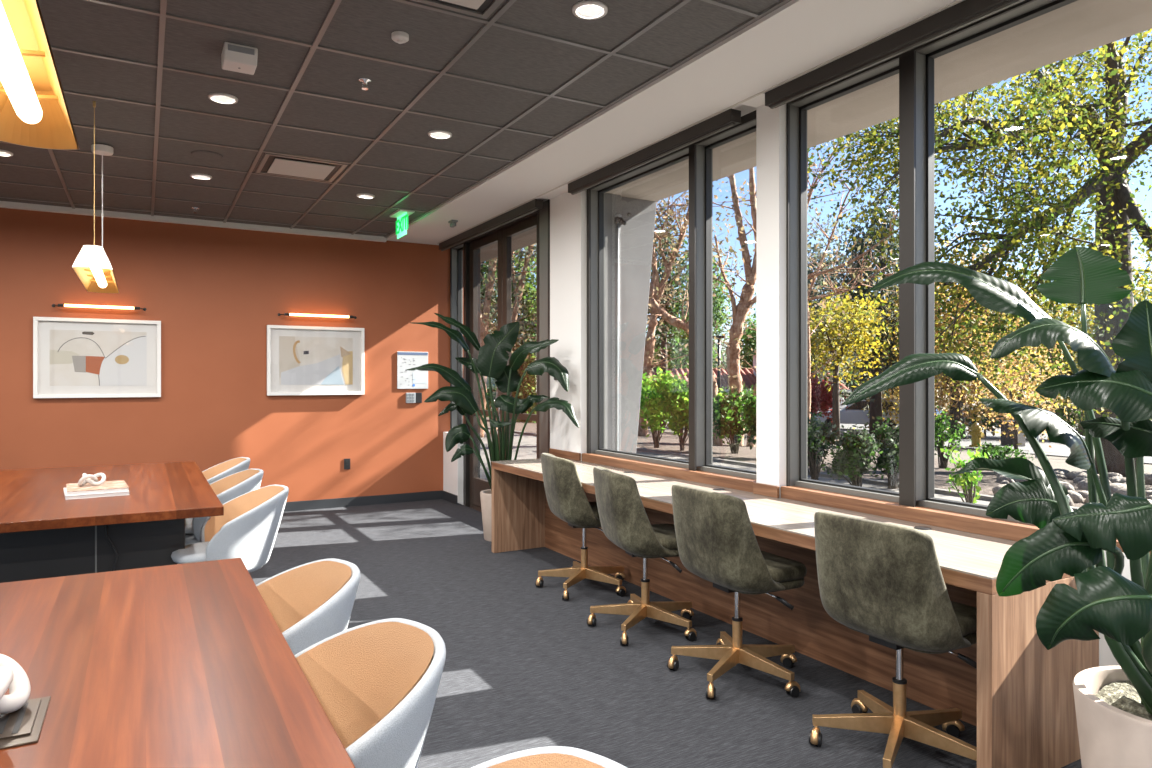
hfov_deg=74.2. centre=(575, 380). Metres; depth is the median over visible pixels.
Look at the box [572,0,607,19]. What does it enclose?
recessed light
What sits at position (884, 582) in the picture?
swivel chair
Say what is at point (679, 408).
shrub
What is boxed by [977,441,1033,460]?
shrub
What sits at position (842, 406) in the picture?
car
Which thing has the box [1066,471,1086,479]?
boulder
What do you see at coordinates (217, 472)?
tub chair
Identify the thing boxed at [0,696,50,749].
book
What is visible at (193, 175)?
recessed light
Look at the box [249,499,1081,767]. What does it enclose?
floor
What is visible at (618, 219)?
outdoor light
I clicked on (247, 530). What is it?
tub chair
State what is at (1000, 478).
boulder
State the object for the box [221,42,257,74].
ceiling sensor
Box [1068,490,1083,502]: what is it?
boulder
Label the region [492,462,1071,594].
countertop
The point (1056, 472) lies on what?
boulder
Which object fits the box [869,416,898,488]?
shrub
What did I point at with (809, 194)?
tree
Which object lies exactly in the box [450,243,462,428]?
window
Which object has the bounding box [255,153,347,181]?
ceiling vent
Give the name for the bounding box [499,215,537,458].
door
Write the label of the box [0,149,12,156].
recessed light
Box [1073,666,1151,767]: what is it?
planter pot
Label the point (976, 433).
fire hydrant
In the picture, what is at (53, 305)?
picture light
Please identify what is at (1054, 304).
tree
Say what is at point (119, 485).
book
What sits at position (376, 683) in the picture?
tub chair
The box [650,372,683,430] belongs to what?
shrub
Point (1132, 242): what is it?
tree
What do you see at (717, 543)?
swivel chair
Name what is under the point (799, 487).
window sill
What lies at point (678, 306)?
eucalyptus tree
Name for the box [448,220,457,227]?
spotlight
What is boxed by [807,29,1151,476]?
oak tree
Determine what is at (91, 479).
ornament
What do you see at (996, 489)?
boulder
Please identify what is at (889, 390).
maple tree
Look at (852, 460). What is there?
shrub
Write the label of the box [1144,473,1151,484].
boulder
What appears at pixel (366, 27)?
ceiling
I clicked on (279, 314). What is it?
picture light
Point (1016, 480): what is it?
boulder
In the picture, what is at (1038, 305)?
tree
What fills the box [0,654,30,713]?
ornament
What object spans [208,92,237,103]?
recessed light
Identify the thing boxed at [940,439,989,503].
shrub
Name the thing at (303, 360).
artwork
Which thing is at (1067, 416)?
shrub
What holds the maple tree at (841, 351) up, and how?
on the ground
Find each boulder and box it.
[992,484,1005,494]
[996,476,1014,482]
[1015,479,1026,481]
[1053,468,1066,473]
[1054,471,1064,475]
[1059,481,1074,490]
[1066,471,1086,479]
[1067,495,1073,505]
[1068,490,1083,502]
[1073,477,1086,482]
[1076,473,1086,477]
[1076,480,1087,489]
[1078,491,1088,497]
[1084,496,1099,502]
[1108,472,1122,477]
[1109,477,1120,482]
[1110,483,1126,493]
[1112,487,1126,495]
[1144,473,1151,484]
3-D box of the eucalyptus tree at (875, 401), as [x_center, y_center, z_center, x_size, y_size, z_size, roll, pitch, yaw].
[13.194,-3.552,34.038,4.483,12.186,4.404,0,0,33]
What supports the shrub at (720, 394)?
on the planting bed
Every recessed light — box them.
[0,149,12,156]
[190,173,211,179]
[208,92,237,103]
[357,193,374,198]
[428,130,451,138]
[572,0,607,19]
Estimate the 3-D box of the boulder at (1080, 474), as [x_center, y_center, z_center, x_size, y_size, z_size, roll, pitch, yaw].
[8.274,1.616,12.330,0.318,0.199,0.316,0,0,-16]
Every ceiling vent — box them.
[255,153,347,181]
[412,0,503,18]
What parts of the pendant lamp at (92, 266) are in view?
lamp shade, power cord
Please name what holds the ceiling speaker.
attached to the ceiling
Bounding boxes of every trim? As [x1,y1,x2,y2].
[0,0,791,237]
[0,201,386,241]
[437,0,963,243]
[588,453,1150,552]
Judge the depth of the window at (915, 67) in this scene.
3.68 m
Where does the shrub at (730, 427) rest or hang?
on the planting bed
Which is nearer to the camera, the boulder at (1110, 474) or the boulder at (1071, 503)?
the boulder at (1071, 503)
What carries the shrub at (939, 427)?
on the planting bed
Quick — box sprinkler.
[358,78,371,89]
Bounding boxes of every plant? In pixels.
[406,313,578,490]
[842,247,1151,714]
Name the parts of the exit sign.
acrylic panel, mounting plate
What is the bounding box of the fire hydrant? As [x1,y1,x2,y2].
[969,422,983,446]
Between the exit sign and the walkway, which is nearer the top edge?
the exit sign
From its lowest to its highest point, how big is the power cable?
0.685 m
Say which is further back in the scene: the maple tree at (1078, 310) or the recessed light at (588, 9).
the maple tree at (1078, 310)
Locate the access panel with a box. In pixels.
[406,393,421,402]
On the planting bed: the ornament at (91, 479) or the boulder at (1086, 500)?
the boulder at (1086, 500)
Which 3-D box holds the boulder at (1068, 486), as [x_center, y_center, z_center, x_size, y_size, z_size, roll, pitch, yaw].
[6.723,1.505,10.608,0.329,0.213,0.418,0,0,0]
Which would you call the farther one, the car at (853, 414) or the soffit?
the car at (853, 414)
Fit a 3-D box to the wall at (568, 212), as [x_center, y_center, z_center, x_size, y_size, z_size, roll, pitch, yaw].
[1.802,-0.230,3.449,0.300,3.300,13.220,0,0,-30]
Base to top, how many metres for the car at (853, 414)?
1.696 m
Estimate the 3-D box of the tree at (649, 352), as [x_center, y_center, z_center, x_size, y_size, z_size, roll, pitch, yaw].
[2.408,-2.613,21.839,4.899,9.861,4.302,0,0,-18]
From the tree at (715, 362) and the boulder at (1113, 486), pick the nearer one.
the boulder at (1113, 486)
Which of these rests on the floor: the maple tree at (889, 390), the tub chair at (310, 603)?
the tub chair at (310, 603)
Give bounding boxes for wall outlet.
[344,458,349,468]
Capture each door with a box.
[470,230,501,506]
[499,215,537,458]
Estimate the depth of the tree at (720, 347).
94.63 m
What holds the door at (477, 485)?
in the wall at (568, 212)
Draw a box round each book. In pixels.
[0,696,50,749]
[63,488,129,499]
[66,480,128,494]
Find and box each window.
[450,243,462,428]
[587,110,755,478]
[786,0,1077,523]
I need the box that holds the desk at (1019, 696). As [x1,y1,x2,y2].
[491,448,1098,767]
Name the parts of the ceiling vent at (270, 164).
diffuser panel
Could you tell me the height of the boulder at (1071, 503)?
0.256 m
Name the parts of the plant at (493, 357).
blade, blade, blade, blade, blade, blade, blade, blade, blade, blade, blade, blade, blade, blade, blade, blade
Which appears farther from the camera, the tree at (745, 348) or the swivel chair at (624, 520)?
the tree at (745, 348)
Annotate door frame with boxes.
[458,199,549,513]
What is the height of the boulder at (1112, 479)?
0.146 m
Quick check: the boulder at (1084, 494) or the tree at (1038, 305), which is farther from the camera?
the tree at (1038, 305)
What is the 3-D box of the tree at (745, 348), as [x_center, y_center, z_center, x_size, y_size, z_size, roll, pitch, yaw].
[17.353,-2.279,70.177,6.540,11.738,6.534,0,0,26]
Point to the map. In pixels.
(406, 379)
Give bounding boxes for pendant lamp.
[0,0,79,149]
[72,101,118,292]
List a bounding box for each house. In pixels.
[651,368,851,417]
[748,348,827,386]
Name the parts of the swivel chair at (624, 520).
leg, leg, backrest, leg, seat, seat, leg, leg, lever handle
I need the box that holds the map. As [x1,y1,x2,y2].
[397,351,427,388]
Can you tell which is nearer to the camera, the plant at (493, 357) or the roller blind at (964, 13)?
the roller blind at (964, 13)
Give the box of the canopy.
[480,0,1151,262]
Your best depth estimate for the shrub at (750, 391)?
35.89 m
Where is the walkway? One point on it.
(528, 445)
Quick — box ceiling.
[0,0,780,236]
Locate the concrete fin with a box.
[605,193,655,452]
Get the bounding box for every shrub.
[639,367,677,447]
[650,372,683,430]
[657,373,688,450]
[713,384,755,453]
[717,388,728,435]
[722,384,753,399]
[741,391,755,449]
[807,412,839,479]
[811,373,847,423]
[826,424,882,486]
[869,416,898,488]
[934,406,971,468]
[935,401,1058,437]
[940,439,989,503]
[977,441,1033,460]
[1000,396,1084,436]
[1063,408,1151,433]
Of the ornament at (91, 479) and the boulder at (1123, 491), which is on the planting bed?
the boulder at (1123, 491)
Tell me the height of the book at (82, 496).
0.022 m
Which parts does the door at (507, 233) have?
rail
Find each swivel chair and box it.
[535,453,625,599]
[587,466,696,644]
[667,484,806,698]
[809,511,976,767]
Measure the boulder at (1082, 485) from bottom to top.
0.227 m
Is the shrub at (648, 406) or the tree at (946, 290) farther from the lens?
the tree at (946, 290)
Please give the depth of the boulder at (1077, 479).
12.03 m
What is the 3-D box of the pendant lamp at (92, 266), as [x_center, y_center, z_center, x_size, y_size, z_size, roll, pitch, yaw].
[-3.061,-1.130,4.886,0.196,1.000,1.438,0,0,-30]
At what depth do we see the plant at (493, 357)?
6.62 m
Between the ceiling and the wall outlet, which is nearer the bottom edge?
the wall outlet
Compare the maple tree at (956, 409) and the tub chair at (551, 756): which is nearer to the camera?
the tub chair at (551, 756)
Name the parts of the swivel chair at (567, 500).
leg, backrest, leg, leg, seat, leg, leg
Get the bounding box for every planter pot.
[480,489,491,541]
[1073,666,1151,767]
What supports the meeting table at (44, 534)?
on the floor
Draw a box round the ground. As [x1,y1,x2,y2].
[648,423,1151,473]
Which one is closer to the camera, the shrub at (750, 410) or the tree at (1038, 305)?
the shrub at (750, 410)
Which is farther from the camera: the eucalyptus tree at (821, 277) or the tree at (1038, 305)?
the tree at (1038, 305)
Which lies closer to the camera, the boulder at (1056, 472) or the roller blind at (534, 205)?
the roller blind at (534, 205)
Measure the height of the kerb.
0.070 m
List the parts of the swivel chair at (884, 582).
leg, leg, seat mount, backrest, leg, seat, leg, leg, seat, lever handle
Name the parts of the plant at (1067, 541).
blade, blade, blade, blade, blade, blade, blade, blade, blade, blade, blade, blade, blade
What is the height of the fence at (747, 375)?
3.485 m
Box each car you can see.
[813,398,846,413]
[814,398,898,428]
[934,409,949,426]
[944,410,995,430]
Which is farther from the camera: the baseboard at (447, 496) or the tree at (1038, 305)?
the tree at (1038, 305)
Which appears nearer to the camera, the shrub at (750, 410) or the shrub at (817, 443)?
the shrub at (817, 443)
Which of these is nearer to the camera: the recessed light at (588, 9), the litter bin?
the recessed light at (588, 9)
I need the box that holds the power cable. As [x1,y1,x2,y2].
[105,525,118,570]
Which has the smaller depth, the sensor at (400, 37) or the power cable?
the sensor at (400, 37)
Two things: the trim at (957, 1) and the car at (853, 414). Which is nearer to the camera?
the trim at (957, 1)
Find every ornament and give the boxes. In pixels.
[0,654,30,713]
[78,473,105,485]
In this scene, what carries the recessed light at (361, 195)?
in the ceiling
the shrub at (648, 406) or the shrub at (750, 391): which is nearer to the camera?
the shrub at (648, 406)
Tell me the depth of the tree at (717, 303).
54.18 m
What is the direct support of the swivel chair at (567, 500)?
on the floor
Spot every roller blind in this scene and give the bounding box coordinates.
[439,199,542,250]
[568,109,740,194]
[765,0,1024,108]
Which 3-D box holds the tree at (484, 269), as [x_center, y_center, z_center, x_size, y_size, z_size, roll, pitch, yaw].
[-4.370,-1.759,36.055,4.658,17.274,4.401,0,0,34]
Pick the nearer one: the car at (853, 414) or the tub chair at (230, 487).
the tub chair at (230, 487)
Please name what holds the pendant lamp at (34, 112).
hanging from the ceiling
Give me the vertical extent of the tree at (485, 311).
8.235 m
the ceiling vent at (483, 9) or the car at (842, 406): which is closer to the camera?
the ceiling vent at (483, 9)
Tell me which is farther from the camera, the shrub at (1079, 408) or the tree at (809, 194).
the shrub at (1079, 408)
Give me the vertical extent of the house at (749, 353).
4.655 m
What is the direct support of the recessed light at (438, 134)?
in the ceiling
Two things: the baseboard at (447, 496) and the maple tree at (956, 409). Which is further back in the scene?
the maple tree at (956, 409)
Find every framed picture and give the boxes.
[33,317,160,397]
[267,325,363,395]
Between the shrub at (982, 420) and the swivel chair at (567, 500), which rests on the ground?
the shrub at (982, 420)
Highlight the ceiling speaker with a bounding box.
[191,150,222,158]
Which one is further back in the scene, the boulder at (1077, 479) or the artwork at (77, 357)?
the boulder at (1077, 479)
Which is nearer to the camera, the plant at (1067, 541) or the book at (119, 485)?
the plant at (1067, 541)
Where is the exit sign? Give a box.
[390,209,414,238]
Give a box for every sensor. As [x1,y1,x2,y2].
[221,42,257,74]
[391,31,408,43]
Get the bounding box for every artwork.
[50,330,146,385]
[279,336,352,384]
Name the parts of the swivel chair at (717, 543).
leg, leg, seat mount, leg, backrest, seat, leg, leg, seat, lever handle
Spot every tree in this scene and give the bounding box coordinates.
[480,243,536,437]
[480,250,518,416]
[486,243,536,422]
[638,169,748,435]
[643,291,728,368]
[646,197,688,421]
[647,153,991,446]
[673,245,736,360]
[673,342,741,367]
[716,347,752,368]
[727,292,755,368]
[743,122,938,422]
[752,192,858,398]
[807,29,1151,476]
[808,279,897,437]
[827,334,894,399]
[828,163,898,433]
[839,225,1080,438]
[841,284,952,428]
[896,290,1003,409]
[950,296,1075,449]
[964,305,1089,410]
[1001,214,1151,438]
[1022,304,1091,428]
[1132,242,1151,300]
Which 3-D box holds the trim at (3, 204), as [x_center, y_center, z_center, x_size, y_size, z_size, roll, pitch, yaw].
[-5.846,-1.614,6.674,8.420,0.052,0.060,0,0,-30]
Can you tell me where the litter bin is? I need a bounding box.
[999,420,1024,446]
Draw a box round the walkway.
[480,429,989,504]
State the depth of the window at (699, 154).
5.14 m
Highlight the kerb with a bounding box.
[488,427,1079,510]
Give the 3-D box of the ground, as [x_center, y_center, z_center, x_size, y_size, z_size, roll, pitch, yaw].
[65.189,7.770,151.980,256.580,12.500,320.000,0,0,-30]
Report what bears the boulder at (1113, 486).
on the planting bed
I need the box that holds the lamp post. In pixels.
[713,336,725,392]
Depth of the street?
29.25 m
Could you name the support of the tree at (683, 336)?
on the ground
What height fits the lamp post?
4.120 m
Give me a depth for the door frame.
7.08 m
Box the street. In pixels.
[491,407,1151,462]
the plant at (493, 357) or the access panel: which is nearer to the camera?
the plant at (493, 357)
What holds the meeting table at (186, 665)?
on the floor
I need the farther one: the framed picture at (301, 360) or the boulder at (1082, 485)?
the boulder at (1082, 485)
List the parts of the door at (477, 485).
rail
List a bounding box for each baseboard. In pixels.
[283,490,442,511]
[442,490,457,503]
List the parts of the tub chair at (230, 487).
seat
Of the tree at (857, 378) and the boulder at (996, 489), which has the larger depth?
the tree at (857, 378)
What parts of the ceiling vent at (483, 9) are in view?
diffuser panel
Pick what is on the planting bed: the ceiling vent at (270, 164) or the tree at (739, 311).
the tree at (739, 311)
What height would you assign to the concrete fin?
3.200 m
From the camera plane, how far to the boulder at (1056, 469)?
13.92 m
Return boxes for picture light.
[52,304,145,310]
[278,313,356,318]
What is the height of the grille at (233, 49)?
0.028 m
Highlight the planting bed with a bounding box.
[486,417,1151,506]
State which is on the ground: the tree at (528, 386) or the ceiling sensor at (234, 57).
the tree at (528, 386)
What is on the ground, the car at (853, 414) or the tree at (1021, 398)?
the tree at (1021, 398)
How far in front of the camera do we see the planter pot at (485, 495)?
6.71 m
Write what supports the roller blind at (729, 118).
attached to the window at (699, 154)
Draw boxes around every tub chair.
[171,485,288,571]
[185,469,263,544]
[202,457,249,483]
[256,558,359,654]
[294,618,445,767]
[471,746,626,767]
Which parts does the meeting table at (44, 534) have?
panel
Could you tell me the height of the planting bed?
0.275 m
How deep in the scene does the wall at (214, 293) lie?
7.97 m
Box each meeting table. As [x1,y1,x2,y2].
[0,461,223,582]
[0,558,354,767]
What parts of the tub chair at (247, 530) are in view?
seat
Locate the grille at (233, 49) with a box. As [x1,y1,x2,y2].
[228,44,254,54]
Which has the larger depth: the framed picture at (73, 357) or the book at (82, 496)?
the framed picture at (73, 357)
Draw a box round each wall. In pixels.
[0,208,449,501]
[443,104,1140,666]
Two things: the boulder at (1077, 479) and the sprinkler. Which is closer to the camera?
the sprinkler
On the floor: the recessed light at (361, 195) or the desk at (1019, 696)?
the desk at (1019, 696)
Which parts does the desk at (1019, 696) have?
panel, modesty panel, panel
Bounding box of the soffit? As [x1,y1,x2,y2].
[387,0,961,244]
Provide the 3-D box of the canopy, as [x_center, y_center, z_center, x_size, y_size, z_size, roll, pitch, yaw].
[1.088,-1.905,5.792,0.770,0.450,23.000,0,0,-30]

